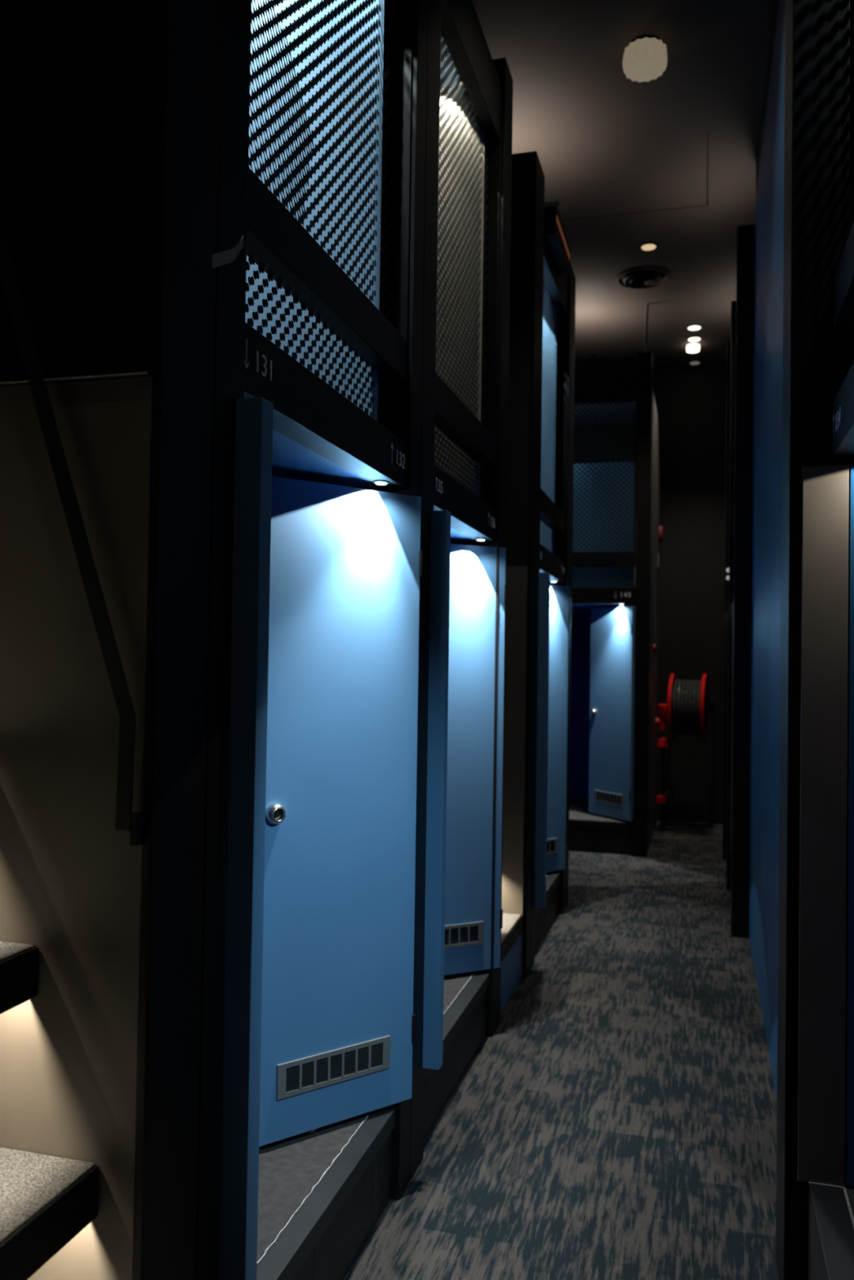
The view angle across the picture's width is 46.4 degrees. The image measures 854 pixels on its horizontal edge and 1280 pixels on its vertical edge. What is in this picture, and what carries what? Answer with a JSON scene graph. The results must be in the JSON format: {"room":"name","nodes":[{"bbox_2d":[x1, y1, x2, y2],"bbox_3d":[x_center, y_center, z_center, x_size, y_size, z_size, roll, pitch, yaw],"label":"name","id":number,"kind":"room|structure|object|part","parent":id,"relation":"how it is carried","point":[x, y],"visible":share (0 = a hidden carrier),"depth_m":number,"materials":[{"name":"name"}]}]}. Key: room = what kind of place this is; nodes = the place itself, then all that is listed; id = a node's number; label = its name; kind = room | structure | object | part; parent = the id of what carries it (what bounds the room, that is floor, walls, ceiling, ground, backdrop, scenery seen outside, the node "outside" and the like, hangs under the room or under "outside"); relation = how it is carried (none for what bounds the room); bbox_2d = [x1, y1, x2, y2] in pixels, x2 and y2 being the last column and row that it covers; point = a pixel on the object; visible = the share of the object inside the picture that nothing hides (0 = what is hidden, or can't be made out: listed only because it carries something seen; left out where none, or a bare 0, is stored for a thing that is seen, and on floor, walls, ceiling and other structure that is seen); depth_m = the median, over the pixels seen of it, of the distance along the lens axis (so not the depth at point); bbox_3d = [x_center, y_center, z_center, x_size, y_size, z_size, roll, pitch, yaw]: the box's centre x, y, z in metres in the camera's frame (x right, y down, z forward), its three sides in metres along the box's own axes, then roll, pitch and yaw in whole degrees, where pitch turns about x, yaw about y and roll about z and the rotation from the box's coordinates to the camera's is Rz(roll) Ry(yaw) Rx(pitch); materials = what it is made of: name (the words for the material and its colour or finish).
{"room":"capsule hotel corridor","nodes":[
{"label":"capsule hotel corridor","id":0,"kind":"room"},
{"bbox_2d":[343,820,853,1279],"bbox_3d":[0.817,1.744,4.502,4.400,0.060,12.400,1,-1,16],"label":"floor","id":1,"kind":"structure","parent":0,"point":[617,1120],"depth_m":3.55,"materials":[{"name":"carpet"}]},
{"bbox_2d":[0,0,160,1279],"bbox_3d":[-1.171,-0.486,1.458,1.395,4.200,0.758,1,-1,16],"label":"staircase","id":2,"kind":"structure","parent":1,"relation":"on","point":[79,79],"depth_m":1.65,"materials":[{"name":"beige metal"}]},
{"bbox_2d":[0,217,146,845],"bbox_3d":[-0.787,-0.801,1.714,0.718,2.254,0.031,1,-1,16],"label":"handrail","id":3,"kind":"object","parent":2,"relation":"attached to","point":[126,820],"visible":1,"depth_m":1.62,"materials":[{"name":"black metal"}]},
{"bbox_3d":[-1.103,0.593,1.792,1.328,2.060,0.021,1,-1,16],"label":"panel","id":4,"kind":"part","parent":2,"relation":"part of","materials":[{"name":"beige paint"}]},
{"bbox_3d":[-1.069,-1.597,1.841,1.328,1.959,0.021,1,-1,16],"label":"panel","id":5,"kind":"part","parent":2,"relation":"part of","materials":[{"name":"black metal"}]},
{"bbox_2d":[133,0,251,1279],"bbox_3d":[-0.400,-0.497,1.773,0.017,4.260,0.304,1,-1,16],"label":"steel column","id":6,"kind":"structure","parent":1,"relation":"on","point":[199,311],"depth_m":1.72,"materials":[{"name":"black metal"}]},
{"bbox_2d":[212,235,243,268],"bbox_3d":[-0.368,-0.717,1.838,0.004,0.105,0.108,0,-1,19],"label":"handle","id":7,"kind":"object","parent":6,"relation":"attached to","point":[227,256],"visible":1,"depth_m":1.84,"materials":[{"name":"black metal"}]},
{"bbox_2d":[218,321,422,1279],"bbox_3d":[-0.861,0.514,2.619,1.450,2.262,1.232,1,-1,16],"label":"pod","id":8,"kind":"object","parent":1,"relation":"on","point":[319,1020],"visible":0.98,"depth_m":2.76,"materials":[{"name":"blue metal"}]},
{"bbox_3d":[-0.342,0.441,1.878,0.054,1.792,0.050,1,-1,16],"label":"edge panel","id":9,"kind":"part","parent":8,"relation":"part of","materials":[{"name":"blue laminate"}]},
{"bbox_3d":[-0.408,0.472,2.702,0.055,0.055,0.028,2,-2,-37],"label":"knob","id":10,"kind":"part","parent":8,"relation":"part of","materials":[{"name":"metal"}]},
{"bbox_3d":[-0.904,-0.519,2.657,1.269,0.072,1.230,1,-1,16],"label":"ceiling panel","id":11,"kind":"part","parent":8,"relation":"part of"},
{"bbox_2d":[244,0,413,429],"bbox_3d":[-0.875,-1.521,2.611,1.370,1.920,1.334,1,-1,16],"label":"mesh screen","id":12,"kind":"object","parent":8,"relation":"on","point":[313,282],"visible":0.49,"depth_m":2.71,"materials":[{"name":"black metal"}]},
{"bbox_3d":[-0.264,-0.704,2.485,0.006,0.182,1.128,1,-1,16],"label":"glass","id":13,"kind":"part","parent":12,"relation":"part of","materials":[{"name":"grey"}]},
{"bbox_3d":[-0.251,-1.569,2.504,0.006,1.300,1.106,1,-1,16],"label":"glass","id":14,"kind":"part","parent":12,"relation":"part of","materials":[{"name":"grey"}]},
{"bbox_3d":[-0.238,-0.857,2.481,0.060,0.123,1.128,1,-1,16],"label":"rail","id":15,"kind":"part","parent":12,"relation":"part of","materials":[{"name":"black metal"}]},
{"bbox_2d":[275,1035,390,1100],"bbox_3d":[-0.259,1.209,2.822,0.375,0.093,0.006,2,-2,-37],"label":"vent grille","id":16,"kind":"object","parent":8,"relation":"attached to","point":[309,1073],"depth_m":2.82,"materials":[{"name":"grey plastic"}]},
{"bbox_3d":[-0.260,0.464,2.855,0.550,1.812,0.034,2,-2,-37],"label":"door","id":17,"kind":"part","parent":8,"relation":"part of","materials":[{"name":"blue laminate"}]},
{"bbox_2d":[372,480,390,484],"bbox_3d":[-0.134,-0.459,2.908,0.052,0.008,0.052,1,-1,16],"label":"recessed light","id":18,"kind":"object","parent":8,"relation":"on","point":[374,482],"depth_m":2.89,"materials":[{"name":"white"}]},
{"bbox_2d":[365,0,441,1199],"bbox_3d":[-0.083,-0.461,3.155,0.145,4.260,0.270,1,-1,16],"label":"steel column","id":19,"kind":"structure","parent":1,"relation":"on","point":[411,413],"depth_m":3.11,"materials":[{"name":"metal"}]},
{"bbox_2d":[422,464,506,1142],"bbox_3d":[-0.493,0.549,3.946,1.450,2.262,1.187,1,-1,16],"label":"pod","id":20,"kind":"object","parent":1,"relation":"on","point":[460,748],"visible":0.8,"depth_m":4.20,"materials":[{"name":"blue metal"}]},
{"bbox_3d":[0.032,0.477,3.227,0.054,1.792,0.050,1,-1,16],"label":"edge panel","id":21,"kind":"part","parent":20,"relation":"part of","materials":[{"name":"blue laminate"}]},
{"bbox_3d":[-0.537,-0.484,3.982,1.269,0.072,1.180,1,-1,16],"label":"ceiling panel","id":22,"kind":"part","parent":20,"relation":"part of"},
{"bbox_2d":[444,921,484,948],"bbox_3d":[0.073,1.244,4.167,0.375,0.093,0.006,2,-1,-26],"label":"vent grille","id":23,"kind":"object","parent":20,"relation":"attached to","point":[458,935],"depth_m":4.21,"materials":[{"name":"grey plastic"}]},
{"bbox_2d":[434,0,502,500],"bbox_3d":[-0.512,-1.486,3.922,1.370,1.920,1.314,1,-1,16],"label":"pod","id":24,"kind":"object","parent":20,"relation":"on","point":[470,110],"visible":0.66,"depth_m":4.10,"materials":[{"name":"black metal"}]},
{"bbox_3d":[-0.391,-1.446,3.811,1.500,1.722,0.030,2,-2,-34],"label":"partition panel","id":25,"kind":"part","parent":24,"relation":"part of","materials":[{"name":"grey metal"}]},
{"bbox_3d":[0.103,-0.669,3.809,0.006,0.182,1.078,1,-1,16],"label":"glass","id":26,"kind":"part","parent":24,"relation":"part of","materials":[{"name":"grey"}]},
{"bbox_3d":[0.116,-1.533,3.829,0.006,1.300,1.056,1,-1,16],"label":"glass","id":27,"kind":"part","parent":24,"relation":"part of","materials":[{"name":"grey"}]},
{"bbox_3d":[0.129,-0.822,3.806,0.060,0.123,1.078,1,-1,16],"label":"rail","id":28,"kind":"part","parent":24,"relation":"part of","materials":[{"name":"black metal"}]},
{"bbox_3d":[0.152,-2.310,3.839,0.060,0.255,1.078,1,-1,16],"label":"rail","id":29,"kind":"part","parent":24,"relation":"part of","materials":[{"name":"black metal"}]},
{"bbox_3d":[0.075,0.499,4.202,0.550,1.812,0.034,2,-1,-26],"label":"door","id":30,"kind":"part","parent":20,"relation":"part of","materials":[{"name":"blue laminate"}]},
{"bbox_2d":[474,537,486,541],"bbox_3d":[0.227,-0.425,4.208,0.052,0.008,0.052,1,-1,16],"label":"recessed light","id":31,"kind":"object","parent":20,"relation":"on","point":[475,539],"depth_m":4.19,"materials":[{"name":"white plastic"}]},
{"bbox_2d":[466,57,512,1036],"bbox_3d":[0.265,-0.423,4.412,0.145,4.250,0.180,1,-1,16],"label":"steel column","id":32,"kind":"structure","parent":1,"relation":"on","point":[495,479],"depth_m":4.35,"materials":[{"name":"metal"}]},
{"bbox_2d":[462,179,533,1013],"bbox_3d":[-0.220,-0.343,4.980,1.348,4.100,0.660,1,-1,16],"label":"pillar","id":33,"kind":"structure","parent":1,"relation":"on","point":[520,314],"depth_m":5.11,"materials":[{"name":"black metal"}]},
{"bbox_3d":[-0.141,0.665,5.263,1.328,2.100,0.019,1,-1,16],"label":"panel","id":34,"kind":"part","parent":33,"relation":"part of","materials":[{"name":"beige paint"}]},
{"bbox_3d":[-0.109,-1.384,5.309,1.328,1.999,0.019,1,-1,16],"label":"panel","id":35,"kind":"part","parent":33,"relation":"part of","materials":[{"name":"black metal"}]},
{"bbox_2d":[511,151,544,977],"bbox_3d":[0.479,-0.405,5.276,0.195,4.260,0.280,1,-1,16],"label":"steel column","id":36,"kind":"structure","parent":1,"relation":"on","point":[526,166],"depth_m":5.18,"materials":[{"name":"metal"}]},
{"bbox_2d":[534,543,569,952],"bbox_3d":[0.096,0.606,6.071,1.450,2.262,1.200,1,-1,16],"label":"pod","id":37,"kind":"object","parent":1,"relation":"on","point":[553,615],"visible":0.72,"depth_m":6.27,"materials":[{"name":"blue metal"}]},
{"bbox_3d":[0.619,0.533,5.346,0.054,1.792,0.050,1,-1,16],"label":"edge panel","id":38,"kind":"part","parent":37,"relation":"part of","materials":[{"name":"blue laminate"}]},
{"bbox_2d":[546,837,557,854],"bbox_3d":[0.686,1.299,6.199,0.375,0.093,0.006,2,-2,-41],"label":"vent grille","id":39,"kind":"object","parent":37,"relation":"attached to","point":[552,842],"depth_m":6.29,"materials":[{"name":"grey plastic"}]},
{"bbox_2d":[539,222,568,555],"bbox_3d":[0.074,-1.430,6.039,1.370,1.920,1.359,1,-1,16],"label":"pod","id":40,"kind":"object","parent":37,"relation":"on","point":[555,286],"visible":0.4,"depth_m":6.28,"materials":[{"name":"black metal"}]},
{"bbox_3d":[0.189,-1.390,5.907,1.500,1.722,0.030,2,-2,-34],"label":"partition panel","id":41,"kind":"part","parent":40,"relation":"part of","materials":[{"name":"blue metal"}]},
{"bbox_3d":[0.693,-0.612,5.938,0.006,0.182,1.098,1,-1,16],"label":"glass","id":42,"kind":"part","parent":40,"relation":"part of","materials":[{"name":"grey"}]},
{"bbox_3d":[0.706,-1.477,5.958,0.006,1.300,1.076,1,-1,16],"label":"glass","id":43,"kind":"part","parent":40,"relation":"part of","materials":[{"name":"grey"}]},
{"bbox_3d":[0.719,-0.765,5.935,0.060,0.123,1.098,1,-1,16],"label":"rail","id":44,"kind":"part","parent":40,"relation":"part of","materials":[{"name":"black metal"}]},
{"bbox_3d":[0.742,-2.254,5.968,0.060,0.255,1.098,1,-1,16],"label":"rail","id":45,"kind":"part","parent":40,"relation":"part of","materials":[{"name":"black metal"}]},
{"bbox_2d":[544,200,570,275],"bbox_3d":[0.770,-2.327,5.796,0.082,0.174,0.620,1,-1,16],"label":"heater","id":46,"kind":"object","parent":40,"relation":"attached to","point":[555,234],"visible":0.97,"depth_m":5.65,"materials":[{"name":"black metal"}]},
{"bbox_3d":[0.684,0.554,6.230,0.550,1.812,0.034,2,-2,-41],"label":"door","id":47,"kind":"part","parent":37,"relation":"part of","materials":[{"name":"blue laminate"}]},
{"bbox_2d":[550,262,575,913],"bbox_3d":[0.871,-0.349,6.598,0.145,4.220,0.280,1,-1,16],"label":"steel column","id":48,"kind":"structure","parent":1,"relation":"on","point":[564,541],"depth_m":6.54,"materials":[{"name":"metal"}]},
{"bbox_2d":[568,587,635,854],"bbox_3d":[1.394,0.696,9.202,1.200,2.262,1.450,1,-1,16],"label":"pod","id":49,"kind":"object","parent":1,"relation":"on","point":[602,729],"visible":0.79,"depth_m":8.63,"materials":[{"name":"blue metal"}]},
{"bbox_3d":[1.469,0.637,8.807,0.028,0.055,0.055,2,-1,-29],"label":"knob","id":50,"kind":"part","parent":49,"relation":"part of","materials":[{"name":"metal"}]},
{"bbox_3d":[1.426,-0.335,9.284,1.200,0.072,1.269,1,-1,16],"label":"ceiling panel","id":51,"kind":"part","parent":49,"relation":"part of","materials":[{"name":"blue metal"}]},
{"bbox_2d":[572,369,637,587],"bbox_3d":[1.433,-1.337,9.276,1.180,1.920,1.370,1,-1,16],"label":"pod","id":52,"kind":"object","parent":49,"relation":"on","point":[606,402],"visible":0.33,"depth_m":8.62,"materials":[{"name":"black metal"}]},
{"bbox_3d":[1.281,-0.997,8.739,1.060,1.097,0.030,1,-1,16],"label":"blue panel","id":53,"kind":"part","parent":52,"relation":"part of","materials":[{"name":"metal"}]},
{"bbox_3d":[1.266,-1.408,8.671,1.076,1.300,0.006,1,-1,16],"label":"glass","id":54,"kind":"part","parent":52,"relation":"part of","materials":[{"name":"grey"}]},
{"bbox_3d":[1.253,-0.543,8.651,1.098,0.182,0.006,1,-1,16],"label":"glass","id":55,"kind":"part","parent":52,"relation":"part of","materials":[{"name":"grey"}]},
{"bbox_3d":[1.248,-0.697,8.631,1.098,0.123,0.060,1,-1,16],"label":"rail","id":56,"kind":"part","parent":52,"relation":"part of","materials":[{"name":"black metal"}]},
{"bbox_3d":[1.271,-2.185,8.664,1.098,0.255,0.060,1,-1,16],"label":"rail","id":57,"kind":"part","parent":52,"relation":"part of","materials":[{"name":"black metal"}]},
{"bbox_2d":[594,790,622,806],"bbox_3d":[1.571,1.366,8.613,0.006,0.093,0.375,2,-1,-29],"label":"vent grille","id":58,"kind":"object","parent":49,"relation":"attached to","point":[602,797],"depth_m":8.61,"materials":[{"name":"grey plastic"}]},
{"bbox_3d":[1.599,0.622,8.640,0.034,1.812,0.550,2,-1,-29],"label":"door","id":59,"kind":"part","parent":49,"relation":"part of","materials":[{"name":"blue laminate"}]},
{"bbox_2d":[632,351,653,856],"bbox_3d":[1.837,-0.313,8.473,0.115,4.260,0.150,1,-1,16],"label":"steel column","id":60,"kind":"structure","parent":1,"relation":"on","point":[644,434],"depth_m":8.40,"materials":[{"name":"black metal"}]},
{"bbox_2d":[644,303,648,351],"bbox_3d":[1.883,-2.662,8.538,0.036,0.441,0.028,1,-1,16],"label":"conduit","id":61,"kind":"object","parent":60,"relation":"attached to","point":[646,322],"visible":0.86,"depth_m":8.53,"materials":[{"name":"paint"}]},
{"bbox_2d":[655,672,713,830],"bbox_3d":[2.516,1.086,9.762,0.480,1.522,0.962,0,-1,20],"label":"hose reel","id":62,"kind":"object","parent":1,"relation":"on","point":[687,708],"visible":1,"depth_m":9.45,"materials":[{"name":"red metal"}]},
{"bbox_2d":[722,341,730,859],"bbox_3d":[2.576,-0.339,8.357,0.148,4.330,0.140,1,-1,16],"label":"steel column","id":63,"kind":"structure","parent":1,"relation":"on","point":[728,344],"depth_m":8.31,"materials":[{"name":"black metal"}]},
{"bbox_2d":[725,300,735,889],"bbox_3d":[2.271,-0.333,7.248,0.144,4.260,0.160,1,-1,16],"label":"steel column","id":64,"kind":"structure","parent":1,"relation":"on","point":[732,373],"depth_m":7.20,"materials":[{"name":"black metal"}]},
{"bbox_2d":[725,566,728,582],"bbox_3d":[2.193,-0.480,7.249,0.034,0.110,0.086,1,-1,16],"label":"plate","id":65,"kind":"object","parent":64,"relation":"attached to","point":[727,567],"visible":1,"depth_m":7.21,"materials":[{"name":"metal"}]},
{"bbox_2d":[730,224,755,937],"bbox_3d":[1.917,-0.366,6.008,0.124,4.260,0.140,1,-1,16],"label":"steel column","id":66,"kind":"structure","parent":1,"relation":"on","point":[745,234],"depth_m":5.94,"materials":[{"name":"black metal"}]},
{"bbox_2d":[775,0,849,1279],"bbox_3d":[1.011,-0.526,2.609,0.135,4.400,0.260,1,-1,16],"label":"steel column","id":67,"kind":"structure","parent":1,"relation":"on","point":[817,49],"depth_m":2.49,"materials":[{"name":"black metal"}]},
{"bbox_2d":[797,220,853,1279],"bbox_3d":[1.412,-0.401,1.785,1.290,4.125,1.142,1,-1,16],"label":"pod","id":68,"kind":"object","parent":1,"relation":"on","point":[825,1073],"visible":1,"depth_m":2.44,"materials":[{"name":"black metal"}]},
{"bbox_3d":[0.974,0.447,2.448,0.106,1.755,0.014,1,-1,16],"label":"panel","id":69,"kind":"part","parent":68,"relation":"part of","materials":[{"name":"beige paint"}]},
{"bbox_3d":[0.893,-0.852,1.939,0.060,0.123,1.099,1,-1,16],"label":"rail","id":70,"kind":"part","parent":68,"relation":"part of","materials":[{"name":"black metal"}]},
{"bbox_3d":[1.302,0.448,2.369,0.560,1.750,0.032,1,-1,16],"label":"door","id":71,"kind":"part","parent":68,"relation":"part of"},
{"bbox_2d":[574,355,638,373],"bbox_3d":[1.272,-2.375,8.726,1.144,0.123,0.110,1,-1,16],"label":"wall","id":72,"kind":"structure","parent":0,"point":[619,363],"depth_m":8.59,"materials":[{"name":"black paint"}]},
{"bbox_2d":[590,352,598,357],"bbox_3d":[1.441,-2.455,8.593,0.070,0.035,0.068,1,-1,16],"label":"ceiling sensor","id":73,"kind":"object","parent":72,"relation":"on","point":[593,354],"visible":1,"depth_m":8.58,"materials":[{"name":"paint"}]},
{"bbox_2d":[471,0,773,369],"bbox_3d":[0.891,-3.025,4.608,4.400,0.080,12.400,1,-1,16],"label":"ceiling","id":74,"kind":"structure","parent":0,"point":[606,142],"depth_m":5.92,"materials":[{"name":"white paint"}]},
{"bbox_2d":[562,129,708,220],"bbox_3d":[0.600,-2.945,6.545,2.404,0.002,0.980,1,-1,16],"label":"trim","id":75,"kind":"structure","parent":74,"relation":"attached to","point":[707,130],"depth_m":6.71,"materials":[{"name":"black metal"}]},
{"bbox_2d":[615,266,669,288],"bbox_3d":[1.720,-2.867,7.945,0.418,0.060,0.418,1,-1,16],"label":"ceiling vent","id":76,"kind":"object","parent":74,"relation":"in","point":[640,277],"visible":1,"depth_m":7.89,"materials":[{"name":"black metal"}]},
{"bbox_2d":[622,34,666,82],"bbox_3d":[1.086,-2.905,4.966,0.218,0.136,0.219,1,-1,16],"label":"lamp","id":77,"kind":"object","parent":74,"relation":"attached to","point":[645,58],"visible":1,"depth_m":4.91,"materials":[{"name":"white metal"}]},
{"bbox_3d":[1.088,-2.958,4.967,0.154,0.030,0.154,1,-1,16],"label":"mounting plate","id":78,"kind":"part","parent":77,"relation":"part of","materials":[{"name":"black metal"}]},
{"bbox_2d":[639,241,657,250],"bbox_3d":[1.635,-2.903,7.347,0.130,0.018,0.130,1,-1,16],"label":"recessed light","id":79,"kind":"object","parent":74,"relation":"in","point":[648,246],"visible":1,"depth_m":7.32,"materials":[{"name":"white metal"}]},
{"bbox_2d":[686,342,699,353],"bbox_3d":[2.564,-2.814,9.599,0.125,0.066,0.128,1,-1,16],"label":"lamp","id":80,"kind":"object","parent":74,"relation":"attached to","point":[693,348],"visible":1,"depth_m":9.56,"materials":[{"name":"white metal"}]},
{"bbox_2d":[686,335,701,342],"bbox_3d":[2.524,-2.843,9.404,0.137,0.018,0.137,1,-1,16],"label":"recessed light","id":81,"kind":"object","parent":74,"relation":"in","point":[694,338],"visible":1,"depth_m":9.38,"materials":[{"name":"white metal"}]},
{"bbox_2d":[686,324,702,330],"bbox_3d":[2.438,-2.852,9.085,0.137,0.018,0.137,1,-1,16],"label":"recessed light","id":82,"kind":"object","parent":74,"relation":"in","point":[692,326],"visible":1,"depth_m":9.06,"materials":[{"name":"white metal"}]},
{"bbox_2d":[688,360,700,364],"bbox_3d":[2.724,-2.824,10.136,0.118,0.018,0.118,1,-1,16],"label":"recessed light","id":83,"kind":"object","parent":74,"relation":"in","point":[692,362],"visible":1,"depth_m":10.11,"materials":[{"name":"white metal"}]},
{"bbox_2d":[647,388,661,852],"bbox_3d":[2.106,-0.157,9.449,0.115,4.000,1.878,1,-1,16],"label":"pillar","id":84,"kind":"structure","parent":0,"point":[656,435],"depth_m":9.27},
{"bbox_2d":[653,644,657,653],"bbox_3d":[2.103,0.077,9.173,0.030,0.080,0.080,1,-1,16],"label":"button","id":85,"kind":"object","parent":84,"relation":"attached to","point":[655,646],"visible":1,"depth_m":9.14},
{"bbox_2d":[657,553,659,568],"bbox_3d":[2.276,-0.777,9.796,0.014,0.140,0.150,1,-1,16],"label":"wall plate","id":86,"kind":"object","parent":84,"relation":"attached to","point":[658,554],"visible":1,"depth_m":9.72,"materials":[{"name":"grey plastic"}]},
{"bbox_2d":[658,525,662,542],"bbox_3d":[2.366,-1.069,10.065,0.040,0.180,0.120,1,-1,16],"label":"fire alarm","id":87,"kind":"object","parent":84,"relation":"attached to","point":[660,527],"visible":1,"depth_m":10.02,"materials":[{"name":"red plastic"}]},
{"bbox_2d":[578,364,853,824],"bbox_3d":[2.472,-0.480,10.393,4.400,4.700,0.120,1,-1,16],"label":"wall","id":88,"kind":"structure","parent":0,"point":[691,402],"depth_m":10.26,"materials":[{"name":"black paint"}]},
{"bbox_2d":[748,0,785,1102],"bbox_3d":[1.508,-0.460,4.328,0.030,4.360,3.310,1,-1,16],"label":"wall","id":89,"kind":"structure","parent":0,"point":[769,204],"depth_m":4.45,"materials":[{"name":"blue paint"}]},
{"bbox_2d":[755,0,853,372],"bbox_3d":[2.579,-2.759,5.483,1.411,0.360,9.400,1,-1,16],"label":"wall","id":90,"kind":"structure","parent":0,"point":[851,329],"depth_m":5.17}
]}

